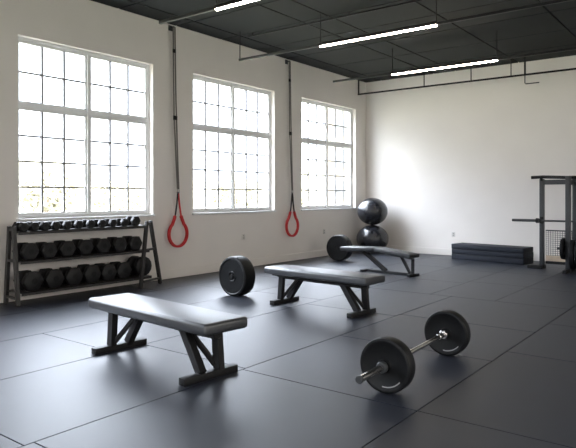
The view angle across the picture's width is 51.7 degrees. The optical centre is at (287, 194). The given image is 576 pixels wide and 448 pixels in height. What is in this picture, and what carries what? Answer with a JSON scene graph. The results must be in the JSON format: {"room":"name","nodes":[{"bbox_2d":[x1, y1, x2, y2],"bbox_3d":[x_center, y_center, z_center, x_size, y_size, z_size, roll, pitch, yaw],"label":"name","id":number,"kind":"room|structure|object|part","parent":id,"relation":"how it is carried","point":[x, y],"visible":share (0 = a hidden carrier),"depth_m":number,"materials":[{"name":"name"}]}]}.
{"room":"gym","nodes":[
{"label":"gym","id":0,"kind":"room"},
{"bbox_2d":[0,0,365,291],"bbox_3d":[-3.600,-0.810,9.476,0.320,4.920,19.340,0,0,37],"label":"wall","id":1,"kind":"structure","parent":0,"point":[85,25],"depth_m":11.34,"materials":[{"name":"paint"}]},
{"bbox_2d":[16,36,154,220],"bbox_3d":[-3.262,-0.988,9.784,0.225,2.745,2.580,0,0,37],"label":"window","id":2,"kind":"structure","parent":1,"relation":"in","point":[86,112],"depth_m":9.78,"materials":[{"name":"white metal"}]},
{"bbox_2d":[19,47,84,105],"bbox_3d":[-3.687,-1.845,9.329,0.044,0.866,1.118,0,0,37],"label":"grille","id":3,"kind":"object","parent":2,"relation":"attached to","point":[62,50],"depth_m":9.37,"materials":[{"name":"grey"}]},
{"bbox_2d":[19,112,84,211],"bbox_3d":[-3.687,-0.505,9.329,0.044,1.546,1.118,0,0,37],"label":"grille","id":4,"kind":"object","parent":2,"relation":"attached to","point":[63,114],"depth_m":9.45,"materials":[{"name":"grey"}]},
{"bbox_3d":[-3.687,-1.845,9.329,0.050,0.930,1.182,0,0,37],"label":"sash","id":5,"kind":"part","parent":2,"relation":"part of","materials":[{"name":"white"}]},
{"bbox_3d":[-3.687,-0.505,9.329,0.050,1.610,1.182,0,0,37],"label":"sash","id":6,"kind":"part","parent":2,"relation":"part of","materials":[{"name":"white glass"}]},
{"bbox_3d":[-3.226,0.367,9.756,0.135,0.035,2.580,0,0,37],"label":"sill","id":7,"kind":"part","parent":2,"relation":"part of","materials":[{"name":"white paint"}]},
{"bbox_2d":[91,61,144,114],"bbox_3d":[-2.936,-1.845,10.314,0.044,0.866,1.118,0,0,37],"label":"grille","id":8,"kind":"object","parent":2,"relation":"attached to","point":[127,64],"depth_m":10.36,"materials":[{"name":"grey metal"}]},
{"bbox_2d":[91,120,144,210],"bbox_3d":[-2.936,-0.505,10.314,0.044,1.546,1.118,0,0,37],"label":"grille","id":9,"kind":"object","parent":2,"relation":"attached to","point":[109,142],"depth_m":10.41,"materials":[{"name":"grey metal"}]},
{"bbox_3d":[-2.936,-1.845,10.314,0.050,0.930,1.182,0,0,37],"label":"sash","id":10,"kind":"part","parent":2,"relation":"part of","materials":[{"name":"white"}]},
{"bbox_3d":[-2.936,-0.505,10.314,0.050,1.610,1.182,0,0,37],"label":"sash","id":11,"kind":"part","parent":2,"relation":"part of","materials":[{"name":"white"}]},
{"bbox_2d":[0,245,357,302],"bbox_3d":[-3.466,1.468,9.373,0.018,0.165,18.700,0,0,37],"label":"baseboard","id":12,"kind":"structure","parent":1,"relation":"attached to","point":[188,271],"depth_m":11.43,"materials":[{"name":"paint"}]},
{"bbox_2d":[192,75,275,214],"bbox_3d":[-1.133,-0.988,12.574,0.225,2.745,2.580,0,0,37],"label":"window","id":13,"kind":"structure","parent":1,"relation":"in","point":[231,131],"depth_m":12.57,"materials":[{"name":"white metal"}]},
{"bbox_2d":[193,82,230,125],"bbox_3d":[-1.558,-1.845,12.120,0.044,0.866,1.118,0,0,37],"label":"grille","id":14,"kind":"object","parent":13,"relation":"attached to","point":[217,83],"depth_m":12.25,"materials":[{"name":"grey"}]},
{"bbox_2d":[193,131,230,207],"bbox_3d":[-1.558,-0.505,12.120,0.044,1.546,1.118,0,0,37],"label":"grille","id":15,"kind":"object","parent":13,"relation":"attached to","point":[222,132],"depth_m":12.25,"materials":[{"name":"grey"}]},
{"bbox_3d":[-1.558,-1.845,12.120,0.050,0.930,1.182,0,0,37],"label":"sash","id":16,"kind":"part","parent":13,"relation":"part of","materials":[{"name":"white"}]},
{"bbox_3d":[-1.558,-0.505,12.120,0.050,1.610,1.182,0,0,37],"label":"sash","id":17,"kind":"part","parent":13,"relation":"part of","materials":[{"name":"white"}]},
{"bbox_3d":[-1.097,0.367,12.547,0.135,0.035,2.580,0,0,37],"label":"sill","id":18,"kind":"part","parent":13,"relation":"part of","materials":[{"name":"white"}]},
{"bbox_2d":[235,90,267,131],"bbox_3d":[-0.807,-1.845,13.104,0.044,0.866,1.118,0,0,37],"label":"grille","id":19,"kind":"object","parent":13,"relation":"attached to","point":[245,110],"depth_m":13.10,"materials":[{"name":"grey"}]},
{"bbox_2d":[235,136,267,206],"bbox_3d":[-0.807,-0.505,13.104,0.044,1.546,1.118,0,0,37],"label":"grille","id":20,"kind":"object","parent":13,"relation":"attached to","point":[245,154],"depth_m":13.14,"materials":[{"name":"grey metal"}]},
{"bbox_3d":[-0.807,-1.845,13.104,0.050,0.930,1.182,0,0,37],"label":"sash","id":21,"kind":"part","parent":13,"relation":"part of","materials":[{"name":"white"}]},
{"bbox_3d":[-0.807,-0.505,13.104,0.050,1.610,1.182,0,0,37],"label":"sash","id":22,"kind":"part","parent":13,"relation":"part of","materials":[{"name":"white"}]},
{"bbox_2d":[301,99,356,210],"bbox_3d":[1.032,-0.988,15.412,0.225,2.745,2.580,0,0,37],"label":"window","id":23,"kind":"structure","parent":1,"relation":"in","point":[325,142],"depth_m":15.42,"materials":[{"name":"white"}]},
{"bbox_2d":[302,103,324,138],"bbox_3d":[0.607,-1.845,14.958,0.044,0.866,1.118,0,0,37],"label":"grille","id":24,"kind":"object","parent":23,"relation":"attached to","point":[316,104],"depth_m":15.08,"materials":[{"name":"grey"}]},
{"bbox_2d":[302,144,324,205],"bbox_3d":[0.607,-0.505,14.958,0.044,1.546,1.118,0,0,37],"label":"grille","id":25,"kind":"object","parent":23,"relation":"attached to","point":[307,158],"depth_m":15.08,"materials":[{"name":"grey"}]},
{"bbox_3d":[0.607,-1.845,14.958,0.050,0.930,1.182,0,0,37],"label":"sash","id":26,"kind":"part","parent":23,"relation":"part of","materials":[{"name":"white"}]},
{"bbox_3d":[0.607,-0.505,14.958,0.050,1.610,1.182,0,0,37],"label":"sash","id":27,"kind":"part","parent":23,"relation":"part of","materials":[{"name":"white"}]},
{"bbox_3d":[1.068,0.367,15.385,0.135,0.035,2.580,0,0,37],"label":"sill","id":28,"kind":"part","parent":23,"relation":"part of","materials":[{"name":"white"}]},
{"bbox_2d":[328,109,349,142],"bbox_3d":[1.358,-1.845,15.943,0.044,0.866,1.118,0,0,37],"label":"grille","id":29,"kind":"object","parent":23,"relation":"attached to","point":[346,110],"depth_m":16.07,"materials":[{"name":"grey"}]},
{"bbox_2d":[328,147,349,204],"bbox_3d":[1.358,-0.505,15.943,0.044,1.546,1.118,0,0,37],"label":"grille","id":30,"kind":"object","parent":23,"relation":"attached to","point":[334,161],"depth_m":16.07,"materials":[{"name":"grey"}]},
{"bbox_3d":[1.358,-1.845,15.943,0.050,0.930,1.182,0,0,37],"label":"sash","id":31,"kind":"part","parent":23,"relation":"part of","materials":[{"name":"white"}]},
{"bbox_3d":[1.358,-0.505,15.943,0.050,1.610,1.182,0,0,37],"label":"sash","id":32,"kind":"part","parent":23,"relation":"part of","materials":[{"name":"white"}]},
{"bbox_2d":[0,252,575,447],"bbox_3d":[1.873,1.610,5.300,13.490,0.120,18.740,0,0,37],"label":"floor","id":33,"kind":"structure","parent":0,"point":[294,385],"depth_m":5.20,"materials":[{"name":"rubber"}]},
{"bbox_2d":[3,220,161,306],"bbox_3d":[-3.075,0.998,9.409,0.480,1.120,2.680,0,0,39],"label":"dumbbell rack","id":34,"kind":"object","parent":33,"relation":"on","point":[11,235],"visible":0.94,"depth_m":8.91,"materials":[{"name":"metal"}]},
{"bbox_2d":[12,222,28,230],"bbox_3d":[-3.818,0.451,8.497,0.242,0.128,0.146,0,0,37],"label":"dumbbell","id":35,"kind":"object","parent":34,"relation":"on","point":[20,226],"visible":0.93,"depth_m":8.44,"materials":[{"name":"rubber"}]},
{"bbox_2d":[13,270,43,290],"bbox_3d":[-3.739,1.230,8.575,0.332,0.268,0.305,0,0,37],"label":"dumbbell","id":36,"kind":"object","parent":34,"relation":"on","point":[29,280],"visible":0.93,"depth_m":8.48,"materials":[{"name":"rubber"}]},
{"bbox_2d":[17,242,39,259],"bbox_3d":[-3.763,0.805,8.537,0.312,0.238,0.271,0,0,37],"label":"dumbbell","id":37,"kind":"object","parent":34,"relation":"on","point":[26,251],"visible":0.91,"depth_m":8.44,"materials":[{"name":"rubber"}]},
{"bbox_2d":[27,221,39,230],"bbox_3d":[-3.721,0.451,8.624,0.242,0.128,0.146,0,0,37],"label":"dumbbell","id":38,"kind":"object","parent":34,"relation":"on","point":[33,226],"visible":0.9,"depth_m":8.55,"materials":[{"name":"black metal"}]},
{"bbox_2d":[35,221,49,229],"bbox_3d":[-3.624,0.451,8.752,0.242,0.128,0.146,0,0,37],"label":"dumbbell","id":39,"kind":"object","parent":34,"relation":"on","point":[44,225],"visible":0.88,"depth_m":8.68,"materials":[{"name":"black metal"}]},
{"bbox_2d":[36,242,57,258],"bbox_3d":[-3.584,0.811,8.771,0.312,0.226,0.257,0,0,37],"label":"dumbbell","id":40,"kind":"object","parent":34,"relation":"on","point":[47,250],"visible":0.97,"depth_m":8.67,"materials":[{"name":"rubber"}]},
{"bbox_2d":[39,268,64,287],"bbox_3d":[-3.536,1.232,8.842,0.332,0.264,0.300,0,0,37],"label":"dumbbell","id":41,"kind":"object","parent":34,"relation":"on","point":[53,278],"visible":0.92,"depth_m":8.75,"materials":[{"name":"rubber"}]},
{"bbox_2d":[48,221,60,229],"bbox_3d":[-3.518,0.451,8.891,0.242,0.128,0.146,0,0,37],"label":"dumbbell","id":42,"kind":"object","parent":34,"relation":"on","point":[54,225],"visible":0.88,"depth_m":8.82,"materials":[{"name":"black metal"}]},
{"bbox_2d":[53,240,75,256],"bbox_3d":[-3.402,0.808,9.010,0.312,0.232,0.264,0,0,37],"label":"dumbbell","id":43,"kind":"object","parent":34,"relation":"on","point":[65,248],"visible":0.95,"depth_m":8.92,"materials":[{"name":"rubber"}]},
{"bbox_2d":[58,220,71,228],"bbox_3d":[-3.402,0.451,9.042,0.242,0.128,0.146,0,0,37],"label":"dumbbell","id":44,"kind":"object","parent":34,"relation":"on","point":[64,224],"visible":0.93,"depth_m":8.98,"materials":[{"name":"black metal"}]},
{"bbox_2d":[59,267,82,285],"bbox_3d":[-3.342,1.236,9.096,0.332,0.256,0.291,0,0,37],"label":"dumbbell","id":45,"kind":"object","parent":34,"relation":"on","point":[73,276],"visible":0.9,"depth_m":9.00,"materials":[{"name":"rubber"}]},
{"bbox_2d":[69,220,83,228],"bbox_3d":[-3.284,0.451,9.197,0.242,0.128,0.146,0,0,37],"label":"dumbbell","id":46,"kind":"object","parent":34,"relation":"on","point":[77,224],"visible":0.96,"depth_m":9.13,"materials":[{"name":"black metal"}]},
{"bbox_2d":[8,274,151,295],"bbox_3d":[-3.169,1.387,9.304,0.415,0.045,2.290,0,0,37],"label":"shelf","id":47,"kind":"object","parent":34,"relation":"attached to","point":[141,277],"depth_m":9.08,"materials":[{"name":"metal"}]},
{"bbox_2d":[12,249,149,264],"bbox_3d":[-3.183,0.948,9.302,0.375,0.045,2.270,0,0,37],"label":"shelf","id":48,"kind":"object","parent":34,"relation":"attached to","point":[110,253],"depth_m":9.08,"materials":[{"name":"metal"}]},
{"bbox_2d":[17,225,145,234],"bbox_3d":[-3.191,0.537,9.320,0.300,0.045,2.290,0,0,37],"label":"shelf","id":49,"kind":"object","parent":34,"relation":"attached to","point":[27,232],"depth_m":9.11,"materials":[{"name":"metal"}]},
{"bbox_2d":[72,239,93,254],"bbox_3d":[-3.214,0.808,9.256,0.312,0.232,0.264,0,0,37],"label":"dumbbell","id":50,"kind":"object","parent":34,"relation":"on","point":[83,247],"visible":0.91,"depth_m":9.17,"materials":[{"name":"black rubber"}]},
{"bbox_2d":[82,219,94,227],"bbox_3d":[-3.157,0.451,9.364,0.242,0.128,0.146,0,0,37],"label":"dumbbell","id":51,"kind":"object","parent":34,"relation":"on","point":[87,223],"visible":0.97,"depth_m":9.30,"materials":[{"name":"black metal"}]},
{"bbox_2d":[77,264,100,282],"bbox_3d":[-3.148,1.230,9.351,0.332,0.268,0.305,0,0,37],"label":"dumbbell","id":52,"kind":"object","parent":34,"relation":"on","point":[91,273],"visible":0.94,"depth_m":9.25,"materials":[{"name":"black metal"}]},
{"bbox_2d":[92,219,105,226],"bbox_3d":[-3.032,0.451,9.527,0.242,0.128,0.146,0,0,37],"label":"dumbbell","id":53,"kind":"object","parent":34,"relation":"on","point":[98,222],"visible":0.94,"depth_m":9.46,"materials":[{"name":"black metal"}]},
{"bbox_2d":[90,238,110,253],"bbox_3d":[-3.019,0.808,9.511,0.312,0.232,0.264,0,0,37],"label":"dumbbell","id":54,"kind":"object","parent":34,"relation":"on","point":[103,245],"visible":0.93,"depth_m":9.42,"materials":[{"name":"black metal"}]},
{"bbox_2d":[94,263,116,280],"bbox_3d":[-2.966,1.236,9.589,0.332,0.256,0.291,0,0,37],"label":"dumbbell","id":55,"kind":"object","parent":34,"relation":"on","point":[108,271],"visible":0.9,"depth_m":9.48,"materials":[{"name":"black rubber"}]},
{"bbox_2d":[105,219,116,226],"bbox_3d":[-2.905,0.451,9.694,0.242,0.128,0.146,0,0,37],"label":"dumbbell","id":56,"kind":"object","parent":34,"relation":"on","point":[109,222],"visible":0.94,"depth_m":9.62,"materials":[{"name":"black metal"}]},
{"bbox_2d":[107,237,127,251],"bbox_3d":[-2.825,0.808,9.765,0.312,0.232,0.264,0,0,37],"label":"dumbbell","id":57,"kind":"object","parent":34,"relation":"on","point":[118,244],"visible":0.96,"depth_m":9.67,"materials":[{"name":"black rubber"}]},
{"bbox_2d":[109,261,131,278],"bbox_3d":[-2.787,1.236,9.824,0.332,0.256,0.291,0,0,37],"label":"dumbbell","id":58,"kind":"object","parent":34,"relation":"on","point":[123,269],"visible":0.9,"depth_m":9.71,"materials":[{"name":"black rubber"}]},
{"bbox_2d":[115,218,128,225],"bbox_3d":[-2.765,0.451,9.877,0.242,0.128,0.146,0,0,37],"label":"dumbbell","id":59,"kind":"object","parent":34,"relation":"on","point":[124,221],"visible":0.93,"depth_m":9.81,"materials":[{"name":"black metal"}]},
{"bbox_2d":[122,236,141,250],"bbox_3d":[-2.640,0.808,10.008,0.312,0.232,0.264,0,0,37],"label":"dumbbell","id":60,"kind":"object","parent":34,"relation":"on","point":[134,243],"visible":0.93,"depth_m":9.91,"materials":[{"name":"black rubber"}]},
{"bbox_2d":[126,216,140,225],"bbox_3d":[-2.629,0.436,10.056,0.242,0.156,0.177,0,0,37],"label":"dumbbell","id":61,"kind":"object","parent":34,"relation":"on","point":[133,220],"visible":0.94,"depth_m":9.99,"materials":[{"name":"rubber"}]},
{"bbox_2d":[126,256,151,275],"bbox_3d":[-2.544,1.204,10.142,0.332,0.320,0.323,0,0,37],"label":"dumbbell","id":62,"kind":"object","parent":34,"relation":"on","point":[134,262],"visible":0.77,"depth_m":10.08,"materials":[{"name":"rubber"}]},
{"bbox_2d":[88,293,246,386],"bbox_3d":[-1.180,1.292,5.519,1.850,0.517,0.585,0,0,43],"label":"weight bench","id":63,"kind":"object","parent":33,"relation":"on","point":[191,321],"visible":1,"depth_m":5.19,"materials":[{"name":"grey leather"}]},
{"bbox_3d":[-1.745,1.326,5.917,0.114,0.355,0.065,0,0,43],"label":"leg","id":64,"kind":"part","parent":63,"relation":"part of","materials":[{"name":"black metal"}]},
{"bbox_3d":[-1.531,1.326,5.957,0.065,0.398,0.352,0,0,-41],"label":"leg","id":65,"kind":"part","parent":63,"relation":"part of","materials":[{"name":"black metal"}]},
{"bbox_3d":[-0.819,1.326,5.093,0.065,0.398,0.352,0,0,-41],"label":"leg","id":66,"kind":"part","parent":63,"relation":"part of","materials":[{"name":"black metal"}]},
{"bbox_3d":[-0.604,1.326,5.132,0.114,0.355,0.065,0,0,43],"label":"leg","id":67,"kind":"part","parent":63,"relation":"part of","materials":[{"name":"black metal"}]},
{"bbox_2d":[219,256,254,295],"bbox_3d":[-0.787,1.245,9.165,0.610,0.610,0.232,0,0,41],"label":"weight plate","id":68,"kind":"object","parent":33,"relation":"on","point":[236,273],"visible":1,"depth_m":9.04,"materials":[{"name":"rubber"}]},
{"bbox_2d":[264,264,384,318],"bbox_3d":[0.452,1.292,8.136,1.785,0.517,0.550,0,0,42],"label":"weight bench","id":69,"kind":"object","parent":33,"relation":"on","point":[345,280],"visible":1,"depth_m":7.87,"materials":[{"name":"black leather"}]},
{"bbox_3d":[-0.095,1.326,8.517,0.110,0.355,0.061,0,0,42],"label":"leg","id":70,"kind":"part","parent":69,"relation":"part of","materials":[{"name":"black metal"}]},
{"bbox_3d":[0.108,1.326,8.554,0.061,0.398,0.340,0,0,-42],"label":"leg","id":71,"kind":"part","parent":69,"relation":"part of","materials":[{"name":"black metal"}]},
{"bbox_3d":[0.805,1.326,7.729,0.061,0.398,0.340,0,0,-42],"label":"leg","id":72,"kind":"part","parent":69,"relation":"part of","materials":[{"name":"black metal"}]},
{"bbox_3d":[1.009,1.326,7.766,0.110,0.355,0.061,0,0,42],"label":"leg","id":73,"kind":"part","parent":69,"relation":"part of","materials":[{"name":"black metal"}]},
{"bbox_2d":[326,235,352,260],"bbox_3d":[1.217,1.245,14.026,0.610,0.610,0.232,0,0,34],"label":"weight plate","id":74,"kind":"object","parent":33,"relation":"on","point":[334,243],"visible":0.86,"depth_m":13.94,"materials":[{"name":"rubber"}]},
{"bbox_2d":[356,225,388,246],"bbox_3d":[2.271,1.178,16.002,0.857,0.744,0.857,0,0,37],"label":"exercise ball","id":75,"kind":"object","parent":33,"relation":"on","point":[370,235],"visible":0.73,"depth_m":15.68,"materials":[{"name":"plastic"}]},
{"bbox_2d":[357,198,387,224],"bbox_3d":[2.271,0.441,16.002,0.807,0.730,0.807,0,0,37],"label":"exercise ball","id":76,"kind":"object","parent":75,"relation":"on","point":[371,211],"visible":1,"depth_m":15.71,"materials":[{"name":"plastic"}]},
{"bbox_2d":[340,246,418,276],"bbox_3d":[1.805,1.295,11.894,1.699,0.509,0.350,0,0,44],"label":"weight bench","id":77,"kind":"object","parent":33,"relation":"on","point":[366,250],"visible":1,"depth_m":11.71,"materials":[{"name":"grey leather"}]},
{"bbox_3d":[1.744,1.325,11.954,0.563,0.402,0.085,0,0,44],"label":"leg","id":78,"kind":"part","parent":77,"relation":"part of","materials":[{"name":"black metal"}]},
{"bbox_3d":[1.998,1.522,11.706,1.160,0.055,0.080,0,0,44],"label":"floor rail","id":79,"kind":"part","parent":77,"relation":"part of","materials":[{"name":"black metal"}]},
{"bbox_3d":[2.262,1.343,11.447,0.233,0.334,0.055,0,0,44],"label":"leg","id":80,"kind":"part","parent":77,"relation":"part of","materials":[{"name":"black metal"}]},
{"bbox_3d":[2.377,1.360,11.335,0.055,0.280,0.044,0,0,44],"label":"leg","id":81,"kind":"part","parent":77,"relation":"part of","materials":[{"name":"black metal"}]},
{"bbox_2d":[355,310,470,393],"bbox_3d":[1.163,1.334,5.226,0.432,0.432,2.284,0,0,35],"label":"barbell","id":82,"kind":"object","parent":33,"relation":"on","point":[387,363],"visible":1,"depth_m":4.70,"materials":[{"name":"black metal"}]},
{"bbox_3d":[0.782,1.334,4.681,0.432,0.432,0.118,0,0,35],"label":"bumper plate","id":83,"kind":"part","parent":82,"relation":"part of","materials":[{"name":"rubber"}]},
{"bbox_3d":[1.544,1.334,5.771,0.432,0.432,0.118,0,0,35],"label":"bumper plate","id":84,"kind":"part","parent":82,"relation":"part of","materials":[{"name":"rubber"}]},
{"bbox_2d":[452,253,532,264],"bbox_3d":[4.781,1.482,13.999,1.777,0.135,0.546,0,0,45],"label":"foam mat","id":85,"kind":"object","parent":33,"relation":"on","point":[519,261],"visible":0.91,"depth_m":13.68,"materials":[{"name":"black plastic"}]},
{"bbox_2d":[452,249,533,258],"bbox_3d":[4.784,1.357,13.997,1.777,0.117,0.546,0,0,45],"label":"foam mat","id":86,"kind":"object","parent":85,"relation":"on","point":[455,251],"visible":0.87,"depth_m":13.67,"materials":[{"name":"black plastic"}]},
{"bbox_2d":[451,242,532,252],"bbox_3d":[4.779,1.240,14.001,1.777,0.117,0.546,0,0,45],"label":"foam mat","id":87,"kind":"object","parent":86,"relation":"on","point":[468,246],"visible":1,"depth_m":13.76,"materials":[{"name":"black plastic"}]},
{"bbox_2d":[527,175,575,273],"bbox_3d":[5.810,0.568,11.919,2.020,1.964,0.900,0,0,37],"label":"power rack","id":88,"kind":"object","parent":33,"relation":"on","point":[569,180],"visible":0.84,"depth_m":12.39,"materials":[{"name":"grey metal"}]},
{"bbox_2d":[512,218,575,222],"bbox_3d":[5.993,0.540,11.993,2.880,0.104,0.104,0,0,37],"label":"barbell","id":89,"kind":"object","parent":88,"relation":"on","point":[536,220],"visible":0.98,"depth_m":12.53,"materials":[{"name":"grey metal"}]},
{"bbox_3d":[5.652,1.420,12.416,0.515,0.060,0.060,0,0,37],"label":"rail","id":90,"kind":"part","parent":88,"relation":"part of","materials":[{"name":"black metal"}]},
{"bbox_3d":[5.652,1.015,12.417,0.514,0.530,0.009,0,0,37],"label":"panel","id":91,"kind":"part","parent":88,"relation":"part of","materials":[{"name":"grey metal"}]},
{"bbox_2d":[559,238,564,258],"bbox_3d":[5.553,1.081,11.989,0.072,0.430,0.430,0,0,37],"label":"weight plate","id":92,"kind":"object","parent":88,"relation":"hanging from","point":[562,241],"visible":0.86,"depth_m":11.86,"materials":[{"name":"rubber"}]},
{"bbox_2d":[568,240,575,269],"bbox_3d":[5.706,1.190,11.873,0.090,0.600,0.600,0,0,37],"label":"weight plate","id":93,"kind":"object","parent":88,"relation":"hanging from","point":[572,242],"visible":0.84,"depth_m":11.67,"materials":[{"name":"rubber"}]},
{"bbox_2d":[574,243,575,267],"bbox_3d":[5.785,1.190,11.812,0.090,0.600,0.600,0,0,37],"label":"weight plate","id":94,"kind":"object","parent":88,"relation":"hanging from","point":[575,243],"visible":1,"depth_m":11.60,"materials":[{"name":"rubber"}]},
{"bbox_2d":[91,0,575,82],"bbox_3d":[1.873,-3.270,5.300,14.090,0.200,19.340,0,0,37],"label":"ceiling","id":95,"kind":"structure","parent":0,"point":[548,27],"depth_m":11.33,"materials":[{"name":"black"}]},
{"bbox_2d":[167,25,188,247],"bbox_3d":[-2.077,-1.086,11.106,0.125,4.128,0.483,0,0,37],"label":"strap","id":96,"kind":"object","parent":95,"relation":"hanging from","point":[170,28],"visible":1,"depth_m":11.03,"materials":[{"name":"black fabric"}]},
{"bbox_2d":[159,0,256,23],"bbox_3d":[2.280,-2.877,5.832,10.650,0.586,0.056,0,0,37],"label":"linear light","id":97,"kind":"object","parent":95,"relation":"hanging from","point":[232,3],"visible":1,"depth_m":8.35,"materials":[{"name":"black metal"}]},
{"bbox_2d":[215,0,256,10],"bbox_3d":[-0.053,-2.596,7.613,2.400,0.024,0.040,0,0,37],"label":"diffuser","id":98,"kind":"object","parent":97,"relation":"attached to","point":[236,2],"depth_m":8.14,"materials":[{"name":"white plastic"}]},
{"bbox_2d":[285,60,298,236],"bbox_3d":[0.070,-1.086,13.920,0.125,4.128,0.483,0,0,37],"label":"strap","id":99,"kind":"object","parent":95,"relation":"hanging from","point":[286,61],"visible":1,"depth_m":13.84,"materials":[{"name":"black fabric"}]},
{"bbox_2d":[248,0,422,36],"bbox_3d":[3.720,-3.131,8.256,11.300,0.078,0.036,0,0,37],"label":"ceiling pipe","id":100,"kind":"object","parent":95,"relation":"attached to","point":[412,1],"visible":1,"depth_m":10.39,"materials":[{"name":"black metal"}]},
{"bbox_2d":[239,0,572,60],"bbox_3d":[3.571,-2.877,8.118,11.370,0.586,0.056,0,0,37],"label":"linear light","id":101,"kind":"object","parent":95,"relation":"hanging from","point":[433,23],"visible":1,"depth_m":9.45,"materials":[{"name":"black metal"}]},
{"bbox_2d":[320,24,436,46],"bbox_3d":[1.420,-2.596,9.759,2.160,0.024,0.040,0,0,37],"label":"diffuser","id":102,"kind":"object","parent":101,"relation":"attached to","point":[421,26],"depth_m":9.70,"materials":[{"name":"white plastic"}]},
{"bbox_2d":[333,31,575,82],"bbox_3d":[5.465,-2.877,10.396,11.120,0.586,0.056,0,0,37],"label":"linear light","id":103,"kind":"object","parent":95,"relation":"hanging from","point":[494,59],"visible":1,"depth_m":11.95,"materials":[{"name":"black metal"}]},
{"bbox_2d":[392,60,497,74],"bbox_3d":[3.144,-2.596,12.167,2.260,0.024,0.040,0,0,37],"label":"diffuser","id":104,"kind":"object","parent":103,"relation":"attached to","point":[471,62],"depth_m":12.14,"materials":[{"name":"white plastic"}]},
{"bbox_2d":[358,57,575,94],"bbox_3d":[7.034,-2.844,12.305,12.902,0.653,0.044,0,0,37],"label":"pipe","id":105,"kind":"object","parent":95,"relation":"hanging from","point":[560,70],"visible":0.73,"depth_m":14.13,"materials":[{"name":"black metal"}]},
{"bbox_3d":[4.404,-2.955,14.312,0.028,0.430,0.027,0,0,37],"label":"hanger rod","id":106,"kind":"part","parent":105,"relation":"part of","materials":[{"name":"black metal"}]},
{"bbox_3d":[5.151,-2.955,13.742,0.024,0.430,0.023,0,0,37],"label":"hanger rod","id":107,"kind":"part","parent":105,"relation":"part of","materials":[{"name":"black metal"}]},
{"bbox_3d":[5.397,-2.955,13.554,0.044,0.430,0.042,0,0,37],"label":"hanger rod","id":108,"kind":"part","parent":105,"relation":"part of","materials":[{"name":"black metal"}]},
{"bbox_2d":[366,55,575,254],"bbox_3d":[7.642,-0.810,12.861,13.450,4.920,0.320,0,0,37],"label":"wall","id":109,"kind":"structure","parent":0,"point":[462,159],"depth_m":14.97,"materials":[{"name":"paint"}]},
{"bbox_2d":[386,245,552,260],"bbox_3d":[7.546,1.468,12.721,13.432,0.165,0.018,0,0,37],"label":"baseboard","id":110,"kind":"structure","parent":109,"relation":"attached to","point":[440,251],"depth_m":15.65,"materials":[{"name":"paint"}]},
{"label":"outside","id":111,"kind":"structure","parent":0,"visible":0},
{"bbox_2d":[19,204,323,212],"bbox_3d":[-24.916,2.125,132.209,320.000,0.450,340.000,0,0,37],"label":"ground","id":112,"kind":"structure","parent":111,"point":[76,207],"depth_m":90.45,"materials":[{"name":"white"}]},
{"bbox_2d":[19,167,81,212],"bbox_3d":[-14.402,0.119,35.570,4.002,3.582,4.020,0,0,37],"label":"tree","id":113,"kind":"object","parent":112,"relation":"on","point":[52,201],"visible":0.73,"depth_m":34.74,"materials":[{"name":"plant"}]},
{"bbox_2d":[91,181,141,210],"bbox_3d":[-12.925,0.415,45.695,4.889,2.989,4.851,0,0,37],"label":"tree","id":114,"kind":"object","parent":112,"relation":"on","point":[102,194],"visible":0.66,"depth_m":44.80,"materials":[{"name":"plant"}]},
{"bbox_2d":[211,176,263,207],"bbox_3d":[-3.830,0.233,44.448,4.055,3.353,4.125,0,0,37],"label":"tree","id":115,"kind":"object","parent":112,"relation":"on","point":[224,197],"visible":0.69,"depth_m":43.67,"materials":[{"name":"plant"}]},
{"bbox_2d":[259,185,311,204],"bbox_3d":[-0.316,0.300,55.626,5.341,3.221,5.321,0,0,37],"label":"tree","id":116,"kind":"object","parent":112,"relation":"on","point":[304,198],"visible":0.16,"depth_m":55.23,"materials":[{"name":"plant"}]},
{"bbox_2d":[328,108,345,204],"bbox_3d":[12.038,-5.040,60.623,12.600,13.900,11.600,0,0,37],"label":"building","id":117,"kind":"structure","parent":112,"relation":"on","point":[330,111],"depth_m":59.13,"materials":[{"name":"white"}]},
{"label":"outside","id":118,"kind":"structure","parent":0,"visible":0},
{"bbox_2d":[19,158,323,204],"bbox_3d":[-13.221,-3.795,105.175,259.356,11.691,256.799,0,0,37],"label":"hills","id":119,"kind":"structure","parent":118,"point":[76,173],"depth_m":134.01,"materials":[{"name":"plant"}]}
]}

